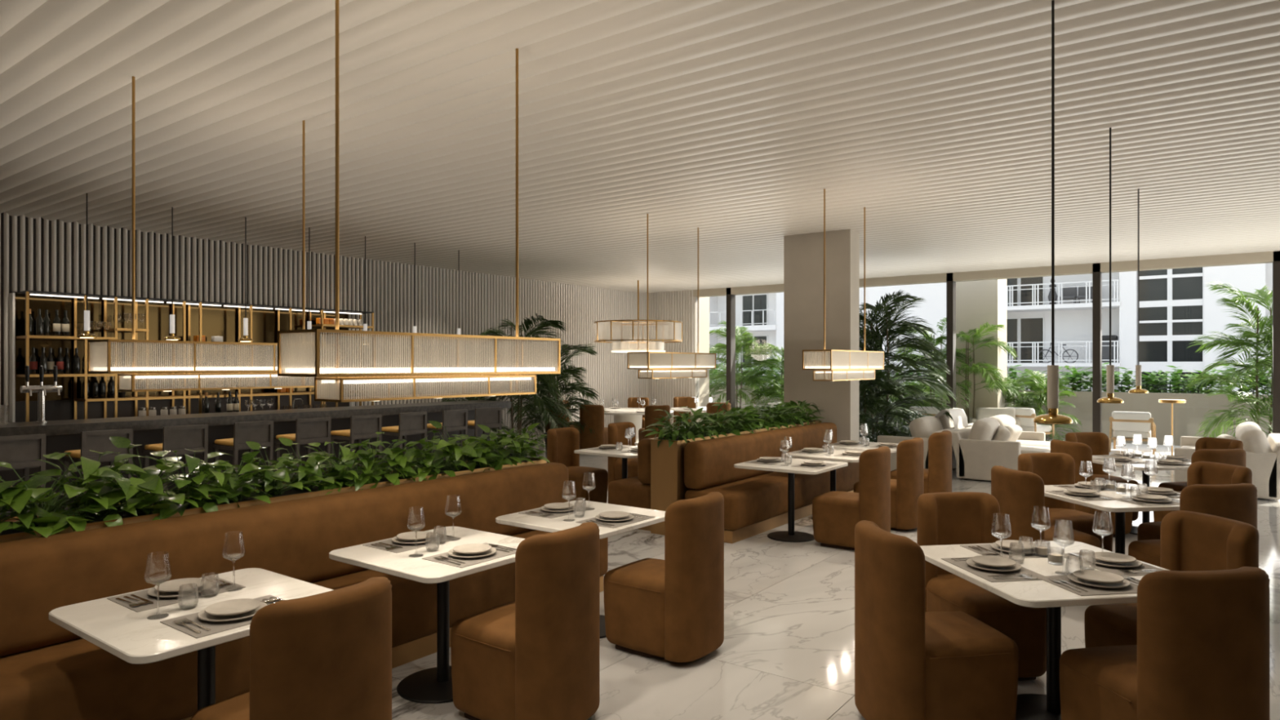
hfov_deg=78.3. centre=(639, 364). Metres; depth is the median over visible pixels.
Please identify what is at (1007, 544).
plate
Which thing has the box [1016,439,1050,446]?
seat cushion
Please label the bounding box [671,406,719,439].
plant
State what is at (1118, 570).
fork
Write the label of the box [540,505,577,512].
dinner plate
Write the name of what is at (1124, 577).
spoon
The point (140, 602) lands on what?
spoon
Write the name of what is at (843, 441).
plate
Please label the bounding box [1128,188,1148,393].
pendant lamp
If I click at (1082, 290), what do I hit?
balcony chair
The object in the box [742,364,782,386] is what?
shrub
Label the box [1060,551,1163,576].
placemat
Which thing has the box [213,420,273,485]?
bar stool
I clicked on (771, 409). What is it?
plant
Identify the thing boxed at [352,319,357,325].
clear jar
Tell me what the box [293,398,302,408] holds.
tap
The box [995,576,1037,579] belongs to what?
spoon
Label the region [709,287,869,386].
building
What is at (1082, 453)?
dining chair
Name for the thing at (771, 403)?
table
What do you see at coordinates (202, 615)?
dinner plate
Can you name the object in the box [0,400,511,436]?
countertop
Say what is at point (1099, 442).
dining chair
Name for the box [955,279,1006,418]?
pier
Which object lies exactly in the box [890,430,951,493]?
dining chair
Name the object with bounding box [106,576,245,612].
placemat
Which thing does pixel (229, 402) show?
wine bottle
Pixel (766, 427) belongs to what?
plant
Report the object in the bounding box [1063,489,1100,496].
dinner plate
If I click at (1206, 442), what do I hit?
dining chair
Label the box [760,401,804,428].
plant
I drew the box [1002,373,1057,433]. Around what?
fern
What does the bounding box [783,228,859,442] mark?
column
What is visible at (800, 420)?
plant
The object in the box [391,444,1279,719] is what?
floor
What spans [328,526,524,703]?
dining table
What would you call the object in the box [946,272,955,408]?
window frame
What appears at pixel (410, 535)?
plate
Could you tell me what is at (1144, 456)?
votive holder
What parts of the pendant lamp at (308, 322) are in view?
lamp shade, cord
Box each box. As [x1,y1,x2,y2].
[0,457,546,542]
[193,335,205,341]
[211,336,222,342]
[649,419,822,535]
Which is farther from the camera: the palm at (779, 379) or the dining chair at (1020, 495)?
the palm at (779, 379)
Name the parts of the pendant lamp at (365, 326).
lamp shade, cord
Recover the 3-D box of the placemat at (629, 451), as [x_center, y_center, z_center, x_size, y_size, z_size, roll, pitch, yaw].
[0.029,0.974,8.861,0.300,0.003,0.430,0,0,36]
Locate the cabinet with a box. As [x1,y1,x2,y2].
[15,393,349,422]
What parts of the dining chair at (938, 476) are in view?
seat, backrest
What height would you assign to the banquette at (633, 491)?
0.935 m
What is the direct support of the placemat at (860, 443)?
on the dining table at (867, 445)
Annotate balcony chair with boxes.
[1059,285,1076,303]
[1076,284,1092,303]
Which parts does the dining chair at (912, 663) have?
backrest, seat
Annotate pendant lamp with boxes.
[76,192,97,337]
[163,207,181,340]
[237,217,253,342]
[306,226,314,343]
[359,235,370,344]
[408,242,421,346]
[457,249,464,346]
[1033,0,1072,424]
[1097,127,1124,403]
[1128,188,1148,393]
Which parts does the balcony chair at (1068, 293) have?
seat, backrest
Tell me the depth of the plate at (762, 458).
7.94 m
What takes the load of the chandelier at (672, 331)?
hanging from the ceiling
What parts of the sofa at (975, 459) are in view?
frame, armrest, armrest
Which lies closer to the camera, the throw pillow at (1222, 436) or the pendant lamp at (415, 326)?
the throw pillow at (1222, 436)
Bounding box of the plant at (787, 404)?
[780,402,817,424]
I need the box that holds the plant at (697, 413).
[657,407,718,441]
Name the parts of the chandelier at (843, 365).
glass panel, glass panel, glass panel, rod, glass panel, glass panel, glass panel, glass panel, frame, frame, glass panel, glass panel, rod, glass panel, glass panel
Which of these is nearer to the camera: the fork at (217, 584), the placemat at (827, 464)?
the fork at (217, 584)
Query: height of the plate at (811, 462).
0.018 m
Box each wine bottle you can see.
[29,308,33,335]
[29,347,37,374]
[35,309,43,335]
[39,347,47,374]
[43,309,50,335]
[47,347,54,373]
[53,310,61,336]
[56,347,63,373]
[62,310,69,336]
[63,347,71,373]
[72,347,79,373]
[82,355,89,373]
[82,380,89,399]
[91,373,98,398]
[98,373,106,398]
[107,373,114,398]
[203,392,208,413]
[214,391,221,413]
[226,391,232,412]
[233,391,239,412]
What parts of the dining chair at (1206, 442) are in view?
seat, backrest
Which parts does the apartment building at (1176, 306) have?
post, post, post, post, pane, pane, post, post, pane, pane, post, post, post, post, post, post, post, post, railing, railing, post, post, post, post, post, post, post, post, pane, pane, pane, pane, pane, pane, pane, pane, pane, pane, pane, pane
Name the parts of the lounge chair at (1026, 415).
rail, leg, leg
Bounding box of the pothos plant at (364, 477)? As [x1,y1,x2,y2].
[324,431,417,490]
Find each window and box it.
[726,287,735,421]
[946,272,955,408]
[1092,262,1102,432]
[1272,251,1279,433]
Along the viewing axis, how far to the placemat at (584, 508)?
5.15 m
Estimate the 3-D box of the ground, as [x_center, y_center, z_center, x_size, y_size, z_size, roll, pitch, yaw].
[17.593,1.800,40.714,100.000,0.200,53.580,0,0,36]
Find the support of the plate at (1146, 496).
on the dinner plate at (1135, 497)
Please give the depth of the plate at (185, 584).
3.38 m
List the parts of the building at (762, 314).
post, post, railing, pane, pane, pane, pane, post, post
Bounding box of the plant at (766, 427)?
[737,405,786,431]
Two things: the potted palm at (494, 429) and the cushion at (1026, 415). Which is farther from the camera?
the cushion at (1026, 415)
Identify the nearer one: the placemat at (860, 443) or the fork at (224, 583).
the fork at (224, 583)
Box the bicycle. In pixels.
[1038,342,1078,363]
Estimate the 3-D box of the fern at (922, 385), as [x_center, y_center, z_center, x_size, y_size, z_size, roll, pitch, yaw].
[6.909,1.120,18.859,1.552,1.638,1.756,0,0,-4]
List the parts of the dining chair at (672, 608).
seat, backrest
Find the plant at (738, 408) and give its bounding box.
[729,406,773,432]
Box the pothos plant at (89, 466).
[22,449,176,537]
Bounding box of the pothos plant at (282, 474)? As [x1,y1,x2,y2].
[228,441,324,500]
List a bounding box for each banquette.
[0,462,608,719]
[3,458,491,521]
[608,436,658,530]
[684,422,858,543]
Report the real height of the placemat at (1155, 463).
0.003 m
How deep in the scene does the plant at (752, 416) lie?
9.05 m
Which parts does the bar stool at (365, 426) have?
leg, seat, leg, seat frame, leg, backrest, rail, rail, leg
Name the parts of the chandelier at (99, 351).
glass panel, glass panel, rod, glass panel, glass panel, glass panel, glass panel, glass panel, frame, glass panel, frame, spot rail, glass panel, glass panel, glass panel, glass panel, glass panel, rod, glass panel, glass panel, glass panel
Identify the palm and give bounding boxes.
[431,374,513,432]
[467,312,573,457]
[512,342,605,451]
[709,320,783,418]
[740,342,783,414]
[859,288,958,442]
[859,359,911,442]
[891,317,973,423]
[928,322,1025,423]
[1185,280,1272,438]
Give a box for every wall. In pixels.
[0,212,646,448]
[646,289,699,431]
[699,297,709,406]
[709,385,1272,445]
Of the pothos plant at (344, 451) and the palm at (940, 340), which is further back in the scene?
the palm at (940, 340)
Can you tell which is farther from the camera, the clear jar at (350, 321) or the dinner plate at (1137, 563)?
the clear jar at (350, 321)
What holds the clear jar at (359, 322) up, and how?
on the shelf rack
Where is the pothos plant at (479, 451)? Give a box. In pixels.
[447,434,512,471]
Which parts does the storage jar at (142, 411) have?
lid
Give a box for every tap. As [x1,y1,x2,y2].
[20,364,62,422]
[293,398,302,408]
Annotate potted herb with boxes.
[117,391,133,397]
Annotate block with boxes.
[277,387,285,392]
[285,387,293,392]
[315,318,324,324]
[324,318,328,324]
[328,318,333,324]
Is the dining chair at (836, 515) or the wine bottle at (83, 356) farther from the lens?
the wine bottle at (83, 356)
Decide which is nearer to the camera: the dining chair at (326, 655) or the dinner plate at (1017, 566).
the dining chair at (326, 655)
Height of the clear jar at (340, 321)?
0.110 m
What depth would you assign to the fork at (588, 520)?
4.81 m
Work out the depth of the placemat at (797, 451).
8.69 m
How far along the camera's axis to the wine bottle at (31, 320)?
9.36 m
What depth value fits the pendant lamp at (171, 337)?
8.96 m
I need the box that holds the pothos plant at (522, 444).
[488,422,550,464]
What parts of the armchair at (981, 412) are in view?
armrest, backrest, armrest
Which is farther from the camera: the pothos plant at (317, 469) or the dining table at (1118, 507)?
the dining table at (1118, 507)
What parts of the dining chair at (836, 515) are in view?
seat, backrest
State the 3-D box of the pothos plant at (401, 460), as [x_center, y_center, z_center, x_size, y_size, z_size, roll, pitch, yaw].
[-1.611,0.674,5.335,0.442,0.342,0.564,0,0,36]
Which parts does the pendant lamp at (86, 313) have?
lamp shade, cord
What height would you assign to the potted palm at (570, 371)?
2.162 m
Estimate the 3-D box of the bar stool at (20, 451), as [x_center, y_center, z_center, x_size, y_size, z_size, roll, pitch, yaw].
[-5.805,1.169,7.215,0.502,1.062,0.444,0,0,36]
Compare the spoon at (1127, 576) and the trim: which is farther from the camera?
the trim
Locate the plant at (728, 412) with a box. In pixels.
[697,409,742,435]
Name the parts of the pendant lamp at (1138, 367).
lamp shade, cord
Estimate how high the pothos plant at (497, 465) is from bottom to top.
0.363 m
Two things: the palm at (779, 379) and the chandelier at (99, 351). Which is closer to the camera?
the chandelier at (99, 351)
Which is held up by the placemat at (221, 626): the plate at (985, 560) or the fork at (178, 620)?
the fork at (178, 620)
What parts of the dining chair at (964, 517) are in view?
backrest, seat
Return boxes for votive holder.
[1035,546,1048,555]
[1048,552,1062,562]
[1106,484,1115,488]
[1115,486,1125,492]
[1134,453,1142,457]
[1142,455,1150,458]
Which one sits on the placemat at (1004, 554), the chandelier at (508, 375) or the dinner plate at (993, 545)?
the dinner plate at (993, 545)
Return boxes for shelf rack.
[16,290,373,422]
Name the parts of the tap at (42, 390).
handle, handle, handle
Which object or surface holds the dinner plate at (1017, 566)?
on the placemat at (984, 574)
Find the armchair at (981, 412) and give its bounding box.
[968,407,1020,426]
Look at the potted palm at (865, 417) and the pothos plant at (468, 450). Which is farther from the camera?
the potted palm at (865, 417)
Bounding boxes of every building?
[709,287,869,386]
[869,262,1272,395]
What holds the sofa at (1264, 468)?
on the floor
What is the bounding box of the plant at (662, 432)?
[642,408,695,447]
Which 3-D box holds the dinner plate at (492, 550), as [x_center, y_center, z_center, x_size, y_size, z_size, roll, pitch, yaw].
[-0.859,0.963,4.025,0.244,0.019,0.244,0,0,36]
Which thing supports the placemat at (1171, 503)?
on the dining table at (1118, 507)
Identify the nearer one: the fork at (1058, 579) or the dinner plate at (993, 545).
the fork at (1058, 579)
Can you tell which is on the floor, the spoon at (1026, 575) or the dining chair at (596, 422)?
the dining chair at (596, 422)
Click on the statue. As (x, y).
(1050, 285)
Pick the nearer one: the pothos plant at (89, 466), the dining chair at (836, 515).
the pothos plant at (89, 466)
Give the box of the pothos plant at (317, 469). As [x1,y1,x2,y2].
[253,437,354,494]
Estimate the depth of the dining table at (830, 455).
8.48 m
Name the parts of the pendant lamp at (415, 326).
lamp shade, cord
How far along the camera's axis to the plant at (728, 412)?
8.64 m
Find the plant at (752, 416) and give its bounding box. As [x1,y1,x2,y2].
[720,400,768,433]
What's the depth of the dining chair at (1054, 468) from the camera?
6.69 m
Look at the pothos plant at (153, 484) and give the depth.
3.96 m
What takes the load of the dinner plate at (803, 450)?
on the placemat at (797, 451)
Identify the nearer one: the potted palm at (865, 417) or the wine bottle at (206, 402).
the wine bottle at (206, 402)
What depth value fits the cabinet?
10.57 m
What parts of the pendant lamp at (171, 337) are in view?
lamp shade, cord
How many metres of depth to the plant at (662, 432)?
7.89 m
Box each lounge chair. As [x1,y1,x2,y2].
[907,406,939,430]
[1004,407,1054,439]
[1109,411,1155,454]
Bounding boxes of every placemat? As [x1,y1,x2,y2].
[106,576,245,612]
[160,595,284,638]
[362,531,461,553]
[422,542,516,568]
[518,506,594,518]
[575,513,654,528]
[588,446,628,450]
[620,449,637,453]
[744,459,790,465]
[791,450,831,454]
[791,462,837,469]
[829,442,864,446]
[835,453,859,457]
[870,444,897,448]
[941,557,1049,582]
[960,542,1068,558]
[1038,573,1140,595]
[1044,490,1119,501]
[1053,484,1115,491]
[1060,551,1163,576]
[1092,457,1143,463]
[1095,454,1142,458]
[1113,497,1179,506]
[1125,488,1180,498]
[1143,462,1191,466]
[1150,457,1191,462]
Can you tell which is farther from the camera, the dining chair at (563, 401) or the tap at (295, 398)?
the dining chair at (563, 401)
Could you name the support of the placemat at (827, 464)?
on the dining table at (789, 535)
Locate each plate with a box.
[147,580,213,597]
[154,577,207,592]
[197,601,266,622]
[204,598,261,615]
[391,533,437,544]
[396,531,433,540]
[448,546,496,558]
[453,543,491,554]
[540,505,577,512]
[543,502,573,509]
[595,514,633,521]
[598,445,618,448]
[599,511,630,518]
[600,444,617,447]
[756,458,781,462]
[759,457,778,460]
[800,462,826,466]
[801,448,823,452]
[803,447,821,450]
[803,460,823,464]
[838,441,858,444]
[840,440,857,443]
[842,452,861,455]
[844,450,862,453]
[877,444,897,447]
[879,442,896,445]
[965,558,1022,571]
[971,555,1016,567]
[990,542,1036,554]
[995,539,1036,550]
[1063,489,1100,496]
[1066,488,1097,493]
[1066,572,1130,588]
[1073,569,1124,583]
[1074,483,1106,488]
[1077,481,1106,486]
[1084,554,1142,567]
[1089,551,1136,563]
[1103,457,1132,461]
[1106,456,1128,459]
[1110,453,1135,457]
[1113,452,1134,455]
[1131,495,1172,502]
[1135,493,1168,500]
[1138,488,1177,494]
[1142,486,1173,492]
[1155,460,1185,465]
[1158,459,1182,462]
[1160,456,1188,460]
[1162,455,1185,458]
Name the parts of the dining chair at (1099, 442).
backrest, seat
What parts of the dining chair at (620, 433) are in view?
seat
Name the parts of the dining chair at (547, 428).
backrest, seat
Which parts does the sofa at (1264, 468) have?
armrest, frame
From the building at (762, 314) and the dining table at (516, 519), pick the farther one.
the building at (762, 314)
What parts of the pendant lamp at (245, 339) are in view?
lamp shade, cord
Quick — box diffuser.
[346,372,439,373]
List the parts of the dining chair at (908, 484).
seat, backrest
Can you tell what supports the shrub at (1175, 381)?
on the planting bed
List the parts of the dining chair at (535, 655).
seat, backrest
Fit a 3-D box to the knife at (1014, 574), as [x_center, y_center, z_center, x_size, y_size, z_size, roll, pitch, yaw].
[1.702,0.970,3.621,0.210,0.002,0.018,0,0,-9]
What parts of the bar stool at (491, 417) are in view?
leg, seat, leg, seat frame, backrest, rail, rail, leg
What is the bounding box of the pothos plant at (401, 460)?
[361,441,444,484]
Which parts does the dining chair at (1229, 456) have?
seat, backrest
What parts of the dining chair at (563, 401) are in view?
backrest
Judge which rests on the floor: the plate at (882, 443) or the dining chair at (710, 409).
the dining chair at (710, 409)
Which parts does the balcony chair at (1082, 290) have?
seat, backrest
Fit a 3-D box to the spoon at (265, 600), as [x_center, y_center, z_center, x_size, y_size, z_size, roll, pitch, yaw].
[-1.468,0.968,3.182,0.200,0.007,0.036,0,0,35]
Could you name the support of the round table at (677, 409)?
on the floor
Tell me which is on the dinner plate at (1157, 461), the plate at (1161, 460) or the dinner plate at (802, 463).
the plate at (1161, 460)
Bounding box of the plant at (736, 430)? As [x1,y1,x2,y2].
[706,400,763,435]
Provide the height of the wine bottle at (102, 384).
0.320 m
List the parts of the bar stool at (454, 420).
seat, leg, seat frame, backrest, rail, rail, leg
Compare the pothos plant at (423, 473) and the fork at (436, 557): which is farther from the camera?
the pothos plant at (423, 473)
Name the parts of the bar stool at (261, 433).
leg, seat, leg, seat frame, backrest, rail, rail, leg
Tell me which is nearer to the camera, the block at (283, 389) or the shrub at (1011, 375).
the block at (283, 389)
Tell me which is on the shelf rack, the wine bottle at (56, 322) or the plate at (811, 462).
the wine bottle at (56, 322)
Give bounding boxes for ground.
[860,429,1180,455]
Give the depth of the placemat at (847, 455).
8.38 m
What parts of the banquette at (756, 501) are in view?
backrest, seat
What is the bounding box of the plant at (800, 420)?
[764,396,807,427]
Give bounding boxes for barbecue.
[1102,335,1118,361]
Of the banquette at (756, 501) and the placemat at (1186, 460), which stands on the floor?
the banquette at (756, 501)
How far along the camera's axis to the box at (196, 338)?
10.89 m
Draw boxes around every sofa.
[877,422,973,471]
[951,426,1050,480]
[1173,433,1279,499]
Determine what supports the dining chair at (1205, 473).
on the floor
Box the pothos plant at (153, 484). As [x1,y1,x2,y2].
[47,435,231,515]
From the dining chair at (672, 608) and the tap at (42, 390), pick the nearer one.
the dining chair at (672, 608)
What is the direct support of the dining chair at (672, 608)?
on the floor
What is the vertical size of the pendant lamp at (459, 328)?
2.100 m
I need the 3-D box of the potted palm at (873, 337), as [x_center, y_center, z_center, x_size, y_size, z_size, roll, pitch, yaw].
[4.101,0.351,13.600,2.580,3.218,2.565,0,0,28]
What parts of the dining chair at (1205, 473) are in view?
seat, backrest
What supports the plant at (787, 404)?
in the planter box at (668, 486)
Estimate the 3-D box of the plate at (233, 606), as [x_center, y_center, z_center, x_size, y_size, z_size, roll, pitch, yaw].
[-1.581,0.947,3.054,0.196,0.018,0.196,0,0,36]
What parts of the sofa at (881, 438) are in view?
armrest, frame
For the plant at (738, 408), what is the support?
in the planter box at (668, 486)
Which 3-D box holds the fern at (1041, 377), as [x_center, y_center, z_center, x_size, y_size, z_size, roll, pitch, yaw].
[8.812,1.035,17.186,1.568,1.920,1.879,0,0,10]
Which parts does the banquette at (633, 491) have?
seat, backrest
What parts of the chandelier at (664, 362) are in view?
glass panel, rod, glass panel, glass panel, glass panel, glass panel, glass panel, frame, frame, glass panel, glass panel, glass panel, rod, glass panel, glass panel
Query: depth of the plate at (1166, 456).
8.03 m
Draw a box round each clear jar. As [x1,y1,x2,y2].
[338,318,343,324]
[343,319,348,324]
[348,319,352,324]
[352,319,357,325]
[357,319,362,325]
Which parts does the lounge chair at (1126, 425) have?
leg, leg, rail, seat frame, leg, leg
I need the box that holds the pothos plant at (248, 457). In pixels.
[177,450,279,508]
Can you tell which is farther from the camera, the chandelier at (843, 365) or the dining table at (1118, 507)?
the chandelier at (843, 365)
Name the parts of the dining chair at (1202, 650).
seat, backrest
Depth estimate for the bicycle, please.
35.20 m
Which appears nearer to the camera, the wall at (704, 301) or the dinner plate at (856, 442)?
the dinner plate at (856, 442)
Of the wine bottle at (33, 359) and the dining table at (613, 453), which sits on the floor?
the dining table at (613, 453)
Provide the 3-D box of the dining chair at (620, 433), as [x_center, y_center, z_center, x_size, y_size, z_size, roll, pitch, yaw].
[-0.072,1.232,10.241,0.651,0.935,0.502,0,0,36]
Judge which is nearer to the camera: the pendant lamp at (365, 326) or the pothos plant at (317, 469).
the pothos plant at (317, 469)
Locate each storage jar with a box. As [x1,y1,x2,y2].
[138,407,146,416]
[148,407,156,416]
[160,406,168,415]
[169,406,177,414]
[178,405,185,414]
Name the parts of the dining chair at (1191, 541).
seat, backrest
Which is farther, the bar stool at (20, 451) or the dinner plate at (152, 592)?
the bar stool at (20, 451)
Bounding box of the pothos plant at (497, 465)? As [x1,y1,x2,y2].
[467,424,539,471]
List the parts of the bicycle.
frame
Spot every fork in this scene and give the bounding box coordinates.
[173,619,200,633]
[179,617,210,631]
[206,579,226,586]
[210,577,233,585]
[433,556,461,564]
[437,555,465,564]
[585,520,611,526]
[588,520,614,525]
[1048,577,1080,592]
[1053,577,1088,591]
[1118,569,1157,571]
[1123,571,1154,573]
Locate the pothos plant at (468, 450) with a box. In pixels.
[413,420,503,472]
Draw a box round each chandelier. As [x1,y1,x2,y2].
[87,75,339,391]
[277,0,560,402]
[594,280,682,352]
[626,213,715,378]
[802,188,884,381]
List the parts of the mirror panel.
pane, pane, pane, pane, pane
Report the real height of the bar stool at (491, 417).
1.062 m
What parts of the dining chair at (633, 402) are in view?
backrest, seat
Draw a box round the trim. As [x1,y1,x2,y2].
[690,250,1279,297]
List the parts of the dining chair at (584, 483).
backrest, seat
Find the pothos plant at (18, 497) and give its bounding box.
[0,461,125,537]
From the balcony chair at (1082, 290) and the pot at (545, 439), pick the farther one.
the balcony chair at (1082, 290)
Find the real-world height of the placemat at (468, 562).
0.003 m
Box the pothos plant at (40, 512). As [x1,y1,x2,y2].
[0,475,56,535]
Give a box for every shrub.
[709,363,724,385]
[722,366,751,385]
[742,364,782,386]
[771,367,783,385]
[878,368,915,388]
[905,372,945,386]
[1006,364,1029,390]
[1017,366,1073,391]
[1058,362,1124,391]
[1114,367,1172,392]
[1155,365,1225,393]
[1204,364,1271,395]
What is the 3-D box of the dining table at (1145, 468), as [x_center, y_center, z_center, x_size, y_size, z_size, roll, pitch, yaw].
[5.154,1.337,8.002,1.000,0.725,1.000,0,0,-9]
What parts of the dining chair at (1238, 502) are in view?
seat, backrest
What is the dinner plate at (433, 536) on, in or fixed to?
on the placemat at (405, 547)
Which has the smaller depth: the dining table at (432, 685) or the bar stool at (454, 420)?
the dining table at (432, 685)
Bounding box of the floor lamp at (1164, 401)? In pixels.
[1158,399,1186,455]
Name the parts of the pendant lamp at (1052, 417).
lamp shade, cord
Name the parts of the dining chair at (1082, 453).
backrest, seat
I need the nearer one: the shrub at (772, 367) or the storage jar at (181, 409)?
the storage jar at (181, 409)
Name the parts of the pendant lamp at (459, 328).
lamp shade, cord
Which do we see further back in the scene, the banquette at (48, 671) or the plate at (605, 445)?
the plate at (605, 445)
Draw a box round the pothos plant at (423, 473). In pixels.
[393,431,469,481]
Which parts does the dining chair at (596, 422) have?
seat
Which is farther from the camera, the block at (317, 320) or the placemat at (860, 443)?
the block at (317, 320)
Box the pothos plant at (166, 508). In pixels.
[136,448,261,520]
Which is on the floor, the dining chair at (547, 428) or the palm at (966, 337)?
the dining chair at (547, 428)
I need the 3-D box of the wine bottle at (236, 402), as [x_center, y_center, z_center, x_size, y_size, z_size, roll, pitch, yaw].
[-5.705,0.539,11.102,0.078,0.320,0.078,0,0,36]
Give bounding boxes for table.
[48,568,333,711]
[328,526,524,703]
[495,500,665,638]
[573,444,637,479]
[604,408,673,445]
[671,406,706,423]
[733,457,848,542]
[768,401,781,407]
[782,448,862,519]
[822,440,898,453]
[920,540,1169,719]
[1044,483,1180,554]
[1092,454,1191,534]
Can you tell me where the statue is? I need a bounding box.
[1048,279,1057,304]
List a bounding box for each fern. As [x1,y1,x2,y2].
[865,376,919,435]
[899,380,946,431]
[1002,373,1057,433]
[1011,368,1082,441]
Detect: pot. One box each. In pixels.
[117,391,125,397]
[544,432,546,451]
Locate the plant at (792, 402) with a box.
[782,400,825,424]
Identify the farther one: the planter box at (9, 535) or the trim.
the trim
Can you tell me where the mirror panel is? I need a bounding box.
[8,293,354,422]
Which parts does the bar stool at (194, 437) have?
leg, seat, leg, seat frame, backrest, rail, leg, rail, leg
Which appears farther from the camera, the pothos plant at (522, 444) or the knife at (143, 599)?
the pothos plant at (522, 444)
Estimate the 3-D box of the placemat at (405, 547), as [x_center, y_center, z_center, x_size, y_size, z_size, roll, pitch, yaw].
[-1.252,0.974,4.327,0.300,0.003,0.430,0,0,36]
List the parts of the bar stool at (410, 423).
seat, leg, seat frame, leg, backrest, rail, rail, leg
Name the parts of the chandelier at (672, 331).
glass panel, glass panel, frame, rod, glass panel, glass panel, glass panel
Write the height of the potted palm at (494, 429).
1.693 m
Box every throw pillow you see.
[992,425,1011,440]
[1004,424,1022,441]
[1217,434,1236,439]
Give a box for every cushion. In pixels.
[909,416,942,437]
[910,406,939,418]
[938,413,954,429]
[967,417,999,439]
[989,414,1015,426]
[1004,407,1035,426]
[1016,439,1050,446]
[1020,424,1051,432]
[1020,444,1050,453]
[1111,411,1151,431]
[1112,430,1151,439]
[1181,445,1195,448]
[1235,421,1261,431]
[1235,426,1272,453]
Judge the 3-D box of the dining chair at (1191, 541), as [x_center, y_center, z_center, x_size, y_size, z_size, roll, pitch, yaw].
[2.636,1.232,3.899,0.651,0.935,0.502,0,0,-9]
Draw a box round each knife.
[130,594,153,604]
[378,542,402,547]
[977,546,1000,555]
[987,573,1025,577]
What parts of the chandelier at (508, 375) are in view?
glass panel, glass panel, glass panel, rod, glass panel, glass panel, glass panel, glass panel, frame, glass panel, frame, spot rail, glass panel, glass panel, glass panel, glass panel, glass panel, rod, glass panel, glass panel, glass panel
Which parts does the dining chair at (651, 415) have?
seat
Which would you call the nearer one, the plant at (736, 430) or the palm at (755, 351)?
the plant at (736, 430)
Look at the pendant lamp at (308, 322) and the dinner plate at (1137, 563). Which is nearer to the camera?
the dinner plate at (1137, 563)
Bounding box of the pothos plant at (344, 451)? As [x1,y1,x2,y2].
[295,440,393,495]
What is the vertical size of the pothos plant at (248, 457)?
0.342 m
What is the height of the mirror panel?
2.560 m
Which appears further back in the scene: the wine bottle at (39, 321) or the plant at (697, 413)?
the wine bottle at (39, 321)
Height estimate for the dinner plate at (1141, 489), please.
0.019 m
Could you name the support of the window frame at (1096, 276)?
on the trim
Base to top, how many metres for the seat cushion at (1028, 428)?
0.156 m
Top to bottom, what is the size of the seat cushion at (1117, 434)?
0.156 m
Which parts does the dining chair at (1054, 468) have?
backrest, seat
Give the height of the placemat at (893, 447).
0.003 m
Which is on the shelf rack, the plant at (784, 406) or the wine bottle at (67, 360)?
the wine bottle at (67, 360)
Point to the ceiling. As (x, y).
(731, 121)
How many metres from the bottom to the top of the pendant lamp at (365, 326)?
2.100 m
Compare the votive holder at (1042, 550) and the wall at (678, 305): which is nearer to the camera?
the votive holder at (1042, 550)
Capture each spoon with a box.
[115,597,141,607]
[123,595,149,604]
[262,598,275,602]
[269,596,281,600]
[370,544,393,550]
[374,543,399,548]
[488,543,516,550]
[968,546,990,555]
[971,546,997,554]
[992,573,1031,578]
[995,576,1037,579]
[1068,552,1091,554]
[1072,553,1089,555]
[1119,574,1138,583]
[1122,574,1139,580]
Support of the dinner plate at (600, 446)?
on the placemat at (622, 447)
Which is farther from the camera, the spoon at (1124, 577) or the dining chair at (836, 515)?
the dining chair at (836, 515)
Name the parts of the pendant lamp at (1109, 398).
lamp shade, cord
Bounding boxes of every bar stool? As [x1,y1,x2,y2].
[0,434,45,515]
[62,428,133,510]
[142,424,208,494]
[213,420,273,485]
[274,417,331,482]
[330,413,382,474]
[381,411,426,458]
[422,408,467,461]
[459,407,502,457]
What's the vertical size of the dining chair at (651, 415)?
0.935 m
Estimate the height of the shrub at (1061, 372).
0.729 m
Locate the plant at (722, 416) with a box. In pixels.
[695,409,736,437]
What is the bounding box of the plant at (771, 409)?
[757,403,794,429]
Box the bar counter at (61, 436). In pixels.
[0,400,511,520]
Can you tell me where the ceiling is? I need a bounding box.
[0,0,1279,293]
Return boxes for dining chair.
[190,576,391,719]
[450,521,599,719]
[545,405,579,432]
[546,426,608,502]
[560,400,579,425]
[579,404,608,449]
[603,491,724,662]
[608,422,637,484]
[627,397,648,428]
[638,404,670,441]
[673,396,692,428]
[703,402,730,425]
[812,445,890,550]
[853,437,924,530]
[854,520,1018,719]
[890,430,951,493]
[916,491,1046,680]
[991,465,1101,548]
[1017,453,1112,551]
[1050,439,1132,537]
[1059,566,1269,719]
[1065,431,1139,520]
[1084,510,1258,648]
[1128,483,1257,567]
[1137,461,1252,540]
[1153,448,1246,521]
[1158,436,1243,491]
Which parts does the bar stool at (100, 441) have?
leg, seat, leg, seat frame, backrest, rail, rail, leg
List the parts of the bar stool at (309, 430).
leg, seat, leg, seat frame, leg, backrest, rail, rail, leg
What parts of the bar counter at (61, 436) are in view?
foot rail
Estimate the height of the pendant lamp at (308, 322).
2.100 m
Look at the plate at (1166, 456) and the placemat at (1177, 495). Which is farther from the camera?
the plate at (1166, 456)
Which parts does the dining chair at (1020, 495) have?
backrest, seat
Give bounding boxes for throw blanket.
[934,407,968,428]
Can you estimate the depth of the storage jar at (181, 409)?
10.47 m
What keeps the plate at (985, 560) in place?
on the dinner plate at (1017, 566)
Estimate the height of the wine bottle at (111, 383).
0.320 m
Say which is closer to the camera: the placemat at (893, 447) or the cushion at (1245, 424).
the placemat at (893, 447)
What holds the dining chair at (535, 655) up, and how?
on the floor
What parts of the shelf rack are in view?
frame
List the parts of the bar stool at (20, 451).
seat frame, backrest, rail, rail, leg, leg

